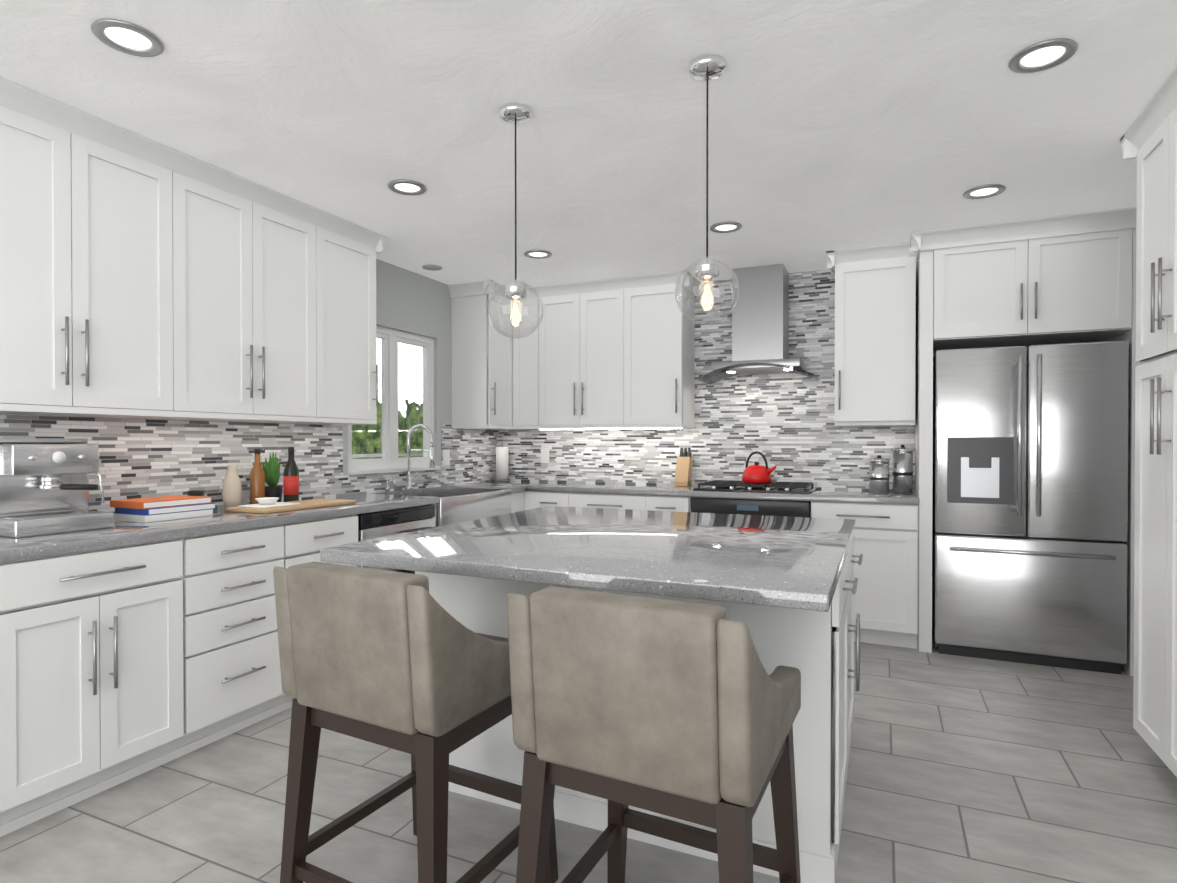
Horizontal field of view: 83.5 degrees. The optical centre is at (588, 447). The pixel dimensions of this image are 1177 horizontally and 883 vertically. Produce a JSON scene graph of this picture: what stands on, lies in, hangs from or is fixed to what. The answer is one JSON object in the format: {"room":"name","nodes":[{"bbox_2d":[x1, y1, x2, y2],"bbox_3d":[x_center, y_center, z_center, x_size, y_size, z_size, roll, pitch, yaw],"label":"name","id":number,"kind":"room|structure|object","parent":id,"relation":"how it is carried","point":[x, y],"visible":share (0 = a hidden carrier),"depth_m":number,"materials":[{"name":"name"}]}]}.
{"room":"kitchen","nodes":[
{"label":"kitchen","id":0,"kind":"room"},
{"bbox_2d":[245,259,471,504],"bbox_3d":[-2.192,-0.016,2.846,0.100,2.480,6.600,0,0,24],"label":"wall","id":1,"kind":"structure","parent":0,"point":[408,301],"depth_m":4.88,"materials":[{"name":"grey paint"}]},
{"bbox_2d":[0,101,179,416],"bbox_3d":[-2.084,-0.663,2.527,0.349,1.020,0.766,0,0,24],"label":"upper cabinet","id":2,"kind":"object","parent":1,"relation":"attached to","point":[142,277],"depth_m":2.49,"materials":[{"name":"white wood"}]},
{"bbox_2d":[160,169,319,420],"bbox_3d":[-1.769,-0.669,3.230,0.349,1.020,0.776,0,0,24],"label":"upper cabinet","id":3,"kind":"object","parent":1,"relation":"attached to","point":[250,268],"depth_m":3.12,"materials":[{"name":"white wood"}]},
{"bbox_2d":[0,414,498,512],"bbox_3d":[-1.755,0.066,3.687,0.008,0.475,4.692,0,0,24],"label":"backsplash","id":4,"kind":"structure","parent":1,"relation":"attached to","point":[142,458],"depth_m":3.36,"materials":[{"name":"tile"}]},
{"bbox_2d":[443,450,449,464],"bbox_3d":[-1.104,0.077,5.120,0.006,0.120,0.080,0,0,24],"label":"outlet","id":5,"kind":"object","parent":4,"relation":"attached to","point":[446,457],"visible":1,"depth_m":5.12,"materials":[{"name":"white plastic"}]},
{"bbox_2d":[320,225,379,424],"bbox_3d":[-1.516,-0.673,3.793,0.349,1.020,0.457,0,0,24],"label":"upper cabinet","id":6,"kind":"object","parent":1,"relation":"attached to","point":[348,357],"depth_m":3.73,"materials":[{"name":"white wood"}]},
{"bbox_2d":[348,325,439,474],"bbox_3d":[-1.369,-0.329,4.622,0.115,1.000,0.920,0,0,24],"label":"window","id":7,"kind":"structure","parent":1,"relation":"in","point":[389,461],"depth_m":4.64,"materials":[{"name":"white wood"}]},
{"bbox_2d":[0,637,1176,882],"bbox_3d":[-0.016,1.262,1.879,4.870,0.060,6.800,0,0,24],"label":"floor","id":8,"kind":"structure","parent":0,"point":[966,769],"depth_m":2.25,"materials":[{"name":"tile"}]},
{"bbox_2d":[0,784,3,836],"bbox_3d":[-2.233,0.795,1.860,0.634,0.874,0.616,0,0,24],"label":"base cabinet","id":9,"kind":"object","parent":8,"relation":"on","point":[1,785],"depth_m":2.04,"materials":[{"name":"white wood"}]},
{"bbox_2d":[0,537,191,834],"bbox_3d":[-1.982,0.791,2.417,0.634,0.874,0.606,0,0,24],"label":"base cabinet","id":10,"kind":"object","parent":8,"relation":"on","point":[119,665],"depth_m":2.26,"materials":[{"name":"white wood"}]},
{"bbox_2d":[192,523,291,750],"bbox_3d":[-1.762,0.787,2.908,0.634,0.874,0.470,0,0,24],"label":"base cabinet","id":11,"kind":"object","parent":8,"relation":"on","point":[237,685],"depth_m":2.77,"materials":[{"name":"white wood"}]},
{"bbox_2d":[292,515,359,699],"bbox_3d":[-1.571,0.784,3.335,0.634,0.874,0.466,0,0,24],"label":"base cabinet","id":12,"kind":"object","parent":8,"relation":"on","point":[308,537],"depth_m":3.17,"materials":[{"name":"white wood"}]},
{"bbox_2d":[273,561,557,882],"bbox_3d":[-0.442,0.760,1.758,0.515,0.945,0.546,0,0,28],"label":"stool","id":13,"kind":"object","parent":8,"relation":"on","point":[404,662],"visible":0.92,"depth_m":1.54,"materials":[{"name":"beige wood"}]},
{"bbox_2d":[432,493,511,525],"bbox_3d":[-1.034,0.775,4.530,0.634,0.874,0.866,0,0,24],"label":"base cabinet","id":14,"kind":"object","parent":8,"relation":"on","point":[511,493],"depth_m":4.03,"materials":[{"name":"white wood"}]},
{"bbox_2d":[356,504,436,573],"bbox_3d":[-1.306,0.771,3.824,0.679,0.852,0.620,0,0,24],"label":"dishwasher","id":15,"kind":"object","parent":14,"relation":"in","point":[378,524],"visible":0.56,"depth_m":3.66,"materials":[{"name":"black"}]},
{"bbox_2d":[512,492,524,512],"bbox_3d":[-0.745,0.770,5.174,0.634,0.874,0.547,0,0,24],"label":"base cabinet","id":16,"kind":"object","parent":8,"relation":"on","point":[518,499],"depth_m":4.94,"materials":[{"name":"white wood"}]},
{"bbox_2d":[0,483,527,562],"bbox_3d":[-1.432,0.323,3.626,0.631,0.040,4.541,0,0,24],"label":"countertop","id":17,"kind":"structure","parent":16,"relation":"on","point":[126,533],"depth_m":2.69,"materials":[{"name":"stone"}]},
{"bbox_2d":[0,438,113,537],"bbox_3d":[-2.059,0.139,2.486,0.358,0.345,0.330,0,0,24],"label":"espresso machine","id":18,"kind":"object","parent":17,"relation":"on","point":[45,486],"visible":1,"depth_m":2.43,"materials":[{"name":"silver metal"}]},
{"bbox_2d":[110,495,214,522],"bbox_3d":[-1.856,0.266,2.886,0.222,0.085,0.320,0,0,24],"label":"books","id":19,"kind":"object","parent":17,"relation":"on","point":[153,509],"visible":0.94,"depth_m":2.79,"materials":[{"name":"white paper"}]},
{"bbox_2d":[188,490,203,495],"bbox_3d":[-1.885,0.257,3.165,0.070,0.098,0.070,0,0,24],"label":"jar","id":20,"kind":"object","parent":17,"relation":"on","point":[196,493],"visible":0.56,"depth_m":3.14,"materials":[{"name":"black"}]},
{"bbox_2d":[223,465,240,507],"bbox_3d":[-1.800,0.197,3.329,0.084,0.215,0.084,0,0,24],"label":"ceramic vase","id":21,"kind":"object","parent":17,"relation":"on","point":[231,489],"visible":0.9,"depth_m":3.30,"materials":[{"name":"beige ceramic"}]},
{"bbox_2d":[250,449,264,503],"bbox_3d":[-1.734,0.156,3.453,0.072,0.295,0.072,0,0,24],"label":"bottle","id":22,"kind":"object","parent":17,"relation":"on","point":[257,481],"visible":0.75,"depth_m":3.43,"materials":[{"name":"brown glass"}]},
{"bbox_2d":[262,452,282,501],"bbox_3d":[-1.715,0.165,3.580,0.100,0.275,0.102,0,0,24],"label":"potted plant","id":23,"kind":"object","parent":17,"relation":"on","point":[271,468],"visible":0.94,"depth_m":3.56,"materials":[{"name":"green plant"}]},
{"bbox_2d":[283,447,298,501],"bbox_3d":[-1.599,0.151,3.545,0.077,0.305,0.077,0,0,24],"label":"wine bottle","id":24,"kind":"object","parent":17,"relation":"on","point":[291,482],"visible":0.83,"depth_m":3.52,"materials":[{"name":"grey glass"}]},
{"bbox_2d":[226,497,355,513],"bbox_3d":[-1.492,0.276,3.356,0.260,0.056,0.580,0,0,24],"label":"cutting board","id":25,"kind":"object","parent":17,"relation":"on","point":[266,505],"visible":1,"depth_m":3.21,"materials":[{"name":"beige wood"}]},
{"bbox_2d":[385,424,434,490],"bbox_3d":[-1.209,0.066,4.541,0.246,0.458,0.329,0,0,24],"label":"faucet","id":26,"kind":"object","parent":17,"relation":"on","point":[409,477],"visible":1,"depth_m":4.60,"materials":[{"name":"silver metal"}]},
{"bbox_2d":[387,487,510,526],"bbox_3d":[-0.976,0.429,4.517,0.537,0.245,0.832,0,0,24],"label":"farmhouse sink","id":27,"kind":"object","parent":17,"relation":"in","point":[456,505],"visible":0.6,"depth_m":4.44,"materials":[{"name":"silver metal"}]},
{"bbox_2d":[468,480,918,504],"bbox_3d":[0.637,0.314,4.838,3.173,0.040,0.634,0,0,24],"label":"countertop","id":28,"kind":"structure","parent":16,"relation":"on","point":[820,495],"depth_m":4.49,"materials":[{"name":"stone"}]},
{"bbox_2d":[494,442,509,480],"bbox_3d":[-0.744,0.122,5.682,0.140,0.330,0.140,0,0,24],"label":"paper towel","id":29,"kind":"object","parent":28,"relation":"on","point":[502,463],"visible":1,"depth_m":5.63,"materials":[{"name":"white paper"}]},
{"bbox_2d":[674,448,692,485],"bbox_3d":[0.727,0.148,5.028,0.100,0.288,0.170,0,0,24],"label":"knife block","id":30,"kind":"object","parent":28,"relation":"on","point":[684,465],"visible":0.98,"depth_m":4.99,"materials":[{"name":"beige wood"}]},
{"bbox_2d":[693,480,817,493],"bbox_3d":[1.174,0.273,4.608,0.770,0.045,0.532,0,0,24],"label":"cooktop","id":31,"kind":"object","parent":28,"relation":"in","point":[770,487],"visible":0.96,"depth_m":4.46,"materials":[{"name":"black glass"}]},
{"bbox_2d":[742,451,775,483],"bbox_3d":[1.195,0.138,4.604,0.240,0.223,0.200,0,0,24],"label":"kettle","id":32,"kind":"object","parent":31,"relation":"on","point":[756,473],"visible":1,"depth_m":4.54,"materials":[{"name":"red metal"}]},
{"bbox_2d":[869,455,889,492],"bbox_3d":[1.921,0.174,4.355,0.124,0.245,0.124,0,0,24],"label":"canister","id":33,"kind":"object","parent":28,"relation":"on","point":[878,474],"visible":1,"depth_m":4.31,"materials":[{"name":"silver metal"}]},
{"bbox_2d":[892,445,912,492],"bbox_3d":[2.066,0.140,4.334,0.124,0.315,0.124,0,0,24],"label":"canister","id":34,"kind":"object","parent":28,"relation":"on","point":[902,473],"visible":1,"depth_m":4.28,"materials":[{"name":"silver metal"}]},
{"bbox_2d":[525,491,568,509],"bbox_3d":[-0.191,0.769,5.221,0.379,0.874,0.634,0,0,24],"label":"base cabinet","id":35,"kind":"object","parent":8,"relation":"on","point":[533,500],"depth_m":4.93,"materials":[{"name":"white wood"}]},
{"bbox_2d":[569,493,648,509],"bbox_3d":[0.256,0.771,5.021,0.600,0.874,0.634,0,0,24],"label":"base cabinet","id":36,"kind":"object","parent":8,"relation":"on","point":[586,500],"depth_m":4.71,"materials":[{"name":"white wood"}]},
{"bbox_2d":[415,535,862,882],"bbox_3d":[0.263,0.789,2.610,1.501,0.874,1.094,0,0,24],"label":"kitchen island","id":37,"kind":"object","parent":8,"relation":"on","point":[816,648],"visible":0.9,"depth_m":1.91,"materials":[{"name":"white wood"}]},
{"bbox_2d":[320,506,855,611],"bbox_3d":[0.156,0.333,2.438,1.490,0.040,1.525,0,0,24],"label":"island countertop","id":38,"kind":"structure","parent":37,"relation":"on","point":[787,562],"depth_m":2.00,"materials":[{"name":"stone"}]},
{"bbox_2d":[507,586,800,882],"bbox_3d":[0.172,0.762,1.477,0.515,0.945,0.546,0,0,27],"label":"stool","id":39,"kind":"object","parent":8,"relation":"on","point":[681,710],"visible":1,"depth_m":1.25,"materials":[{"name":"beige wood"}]},
{"bbox_2d":[649,496,690,511],"bbox_3d":[0.673,0.772,4.833,0.314,0.874,0.634,0,0,24],"label":"base cabinet","id":40,"kind":"object","parent":8,"relation":"on","point":[656,503],"depth_m":4.53,"materials":[{"name":"white wood"}]},
{"bbox_2d":[691,497,810,517],"bbox_3d":[1.151,0.765,4.560,0.770,0.852,0.646,0,0,24],"label":"oven","id":41,"kind":"object","parent":40,"relation":"in","point":[787,508],"visible":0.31,"depth_m":4.30,"materials":[{"name":"black metal"}]},
{"bbox_2d":[811,501,918,648],"bbox_3d":[1.808,0.776,4.324,0.611,0.874,0.634,0,0,24],"label":"base cabinet","id":42,"kind":"object","parent":8,"relation":"on","point":[886,575],"depth_m":4.00,"materials":[{"name":"white wood"}]},
{"bbox_2d":[910,206,1141,675],"bbox_3d":[2.572,-0.022,3.950,1.178,2.477,0.680,0,0,24],"label":"enclosure","id":43,"kind":"object","parent":8,"relation":"on","point":[1067,278],"visible":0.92,"depth_m":3.72,"materials":[{"name":"white wood"}]},
{"bbox_2d":[932,340,1128,674],"bbox_3d":[2.564,0.321,3.932,0.910,1.790,0.667,0,0,24],"label":"refrigerator","id":44,"kind":"object","parent":8,"relation":"on","point":[1030,506],"visible":1,"depth_m":3.67,"materials":[{"name":"grey metal"}]},
{"bbox_2d":[1120,67,1176,776],"bbox_3d":[2.329,-0.009,2.231,0.683,2.477,0.700,0,0,24],"label":"pantry cabinet","id":45,"kind":"object","parent":8,"relation":"on","point":[1148,141],"visible":1,"depth_m":2.43,"materials":[{"name":"white wood"}]},
{"bbox_2d":[0,0,1176,287],"bbox_3d":[-0.016,-1.278,1.859,4.870,0.060,6.800,0,0,24],"label":"ceiling","id":46,"kind":"structure","parent":0,"point":[840,124],"depth_m":2.46,"materials":[{"name":"paint"}]},
{"bbox_2d":[91,18,163,56],"bbox_3d":[-1.400,-1.243,2.005,0.184,0.010,0.184,0,0,24],"label":"recessed light","id":47,"kind":"object","parent":46,"relation":"in","point":[126,37],"visible":1,"depth_m":2.00,"materials":[{"name":"grey plastic"}]},
{"bbox_2d":[387,179,426,194],"bbox_3d":[-0.874,-1.252,3.177,0.184,0.010,0.184,0,0,24],"label":"recessed light","id":48,"kind":"object","parent":46,"relation":"in","point":[405,187],"visible":1,"depth_m":3.17,"materials":[{"name":"grey"}]},
{"bbox_2d":[422,264,441,270],"bbox_3d":[-1.099,-1.264,4.636,0.140,0.009,0.140,0,0,24],"label":"ceiling speaker","id":49,"kind":"object","parent":46,"relation":"attached to","point":[431,267],"visible":0.98,"depth_m":4.62,"materials":[{"name":"grey plastic"}]},
{"bbox_2d":[487,103,543,338],"bbox_3d":[-0.272,-0.830,2.458,0.210,0.844,0.210,0,0,24],"label":"pendant light","id":50,"kind":"object","parent":46,"relation":"hanging from","point":[515,114],"visible":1,"depth_m":2.44,"materials":[{"name":"clear glass"}]},
{"bbox_2d":[524,250,551,258],"bbox_3d":[-0.329,-1.261,4.307,0.184,0.010,0.184,0,0,24],"label":"recessed light","id":51,"kind":"object","parent":46,"relation":"in","point":[538,254],"visible":0.98,"depth_m":4.30,"materials":[{"name":"grey"}]},
{"bbox_2d":[675,54,739,323],"bbox_3d":[0.389,-0.827,2.160,0.210,0.844,0.210,0,0,24],"label":"pendant light","id":52,"kind":"object","parent":46,"relation":"hanging from","point":[707,69],"visible":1,"depth_m":2.14,"materials":[{"name":"clear glass"}]},
{"bbox_2d":[710,221,741,232],"bbox_3d":[0.785,-1.257,3.767,0.184,0.010,0.184,0,0,24],"label":"recessed light","id":53,"kind":"object","parent":46,"relation":"in","point":[725,227],"visible":0.98,"depth_m":3.77,"materials":[{"name":"grey"}]},
{"bbox_2d":[963,184,1005,199],"bbox_3d":[1.940,-1.253,3.233,0.184,0.010,0.184,0,0,24],"label":"recessed light","id":54,"kind":"object","parent":46,"relation":"in","point":[984,191],"visible":0.96,"depth_m":3.23,"materials":[{"name":"grey"}]},
{"bbox_2d":[1008,38,1077,73],"bbox_3d":[1.445,-1.244,2.098,0.184,0.010,0.184,0,0,24],"label":"recessed light","id":55,"kind":"object","parent":46,"relation":"in","point":[1043,55],"visible":1,"depth_m":2.09,"materials":[{"name":"grey plastic"}]},
{"bbox_3d":[1.356,-0.031,4.925,4.870,2.480,0.100,0,0,24],"label":"wall","id":56,"kind":"structure","parent":0,"visible":0},
{"bbox_2d":[447,271,700,429],"bbox_3d":[-0.116,-0.705,5.114,1.822,1.130,0.748,0,0,24],"label":"upper cabinet","id":57,"kind":"object","parent":56,"relation":"attached to","point":[617,353],"visible":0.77,"depth_m":5.08,"materials":[{"name":"white wood"}]},
{"bbox_2d":[499,269,914,490],"bbox_3d":[0.710,-0.490,5.152,3.302,1.564,0.008,0,0,24],"label":"backsplash","id":58,"kind":"structure","parent":56,"relation":"attached to","point":[784,423],"depth_m":4.94,"materials":[{"name":"tile"}]},
{"bbox_2d":[541,449,548,462],"bbox_3d":[-0.371,0.073,5.634,0.080,0.120,0.006,0,0,24],"label":"outlet","id":59,"kind":"object","parent":58,"relation":"attached to","point":[544,455],"visible":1,"depth_m":5.63,"materials":[{"name":"white plastic"}]},
{"bbox_2d":[697,264,819,384],"bbox_3d":[1.193,-0.872,4.642,0.790,0.791,0.521,0,0,24],"label":"range hood","id":60,"kind":"object","parent":56,"relation":"attached to","point":[760,328],"visible":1,"depth_m":4.61,"materials":[{"name":"silver metal"}]},
{"bbox_2d":[826,242,915,426],"bbox_3d":[1.869,-0.703,4.370,0.522,1.122,0.480,0,0,24],"label":"upper cabinet","id":61,"kind":"object","parent":56,"relation":"attached to","point":[875,320],"visible":1,"depth_m":4.18,"materials":[{"name":"white wood"}]},
{"label":"outside","id":62,"kind":"structure","parent":0,"visible":0},
{"bbox_2d":[352,338,422,458],"bbox_3d":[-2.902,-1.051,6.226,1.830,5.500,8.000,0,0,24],"label":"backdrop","id":63,"kind":"structure","parent":62,"point":[402,420],"depth_m":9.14,"materials":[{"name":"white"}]}
]}

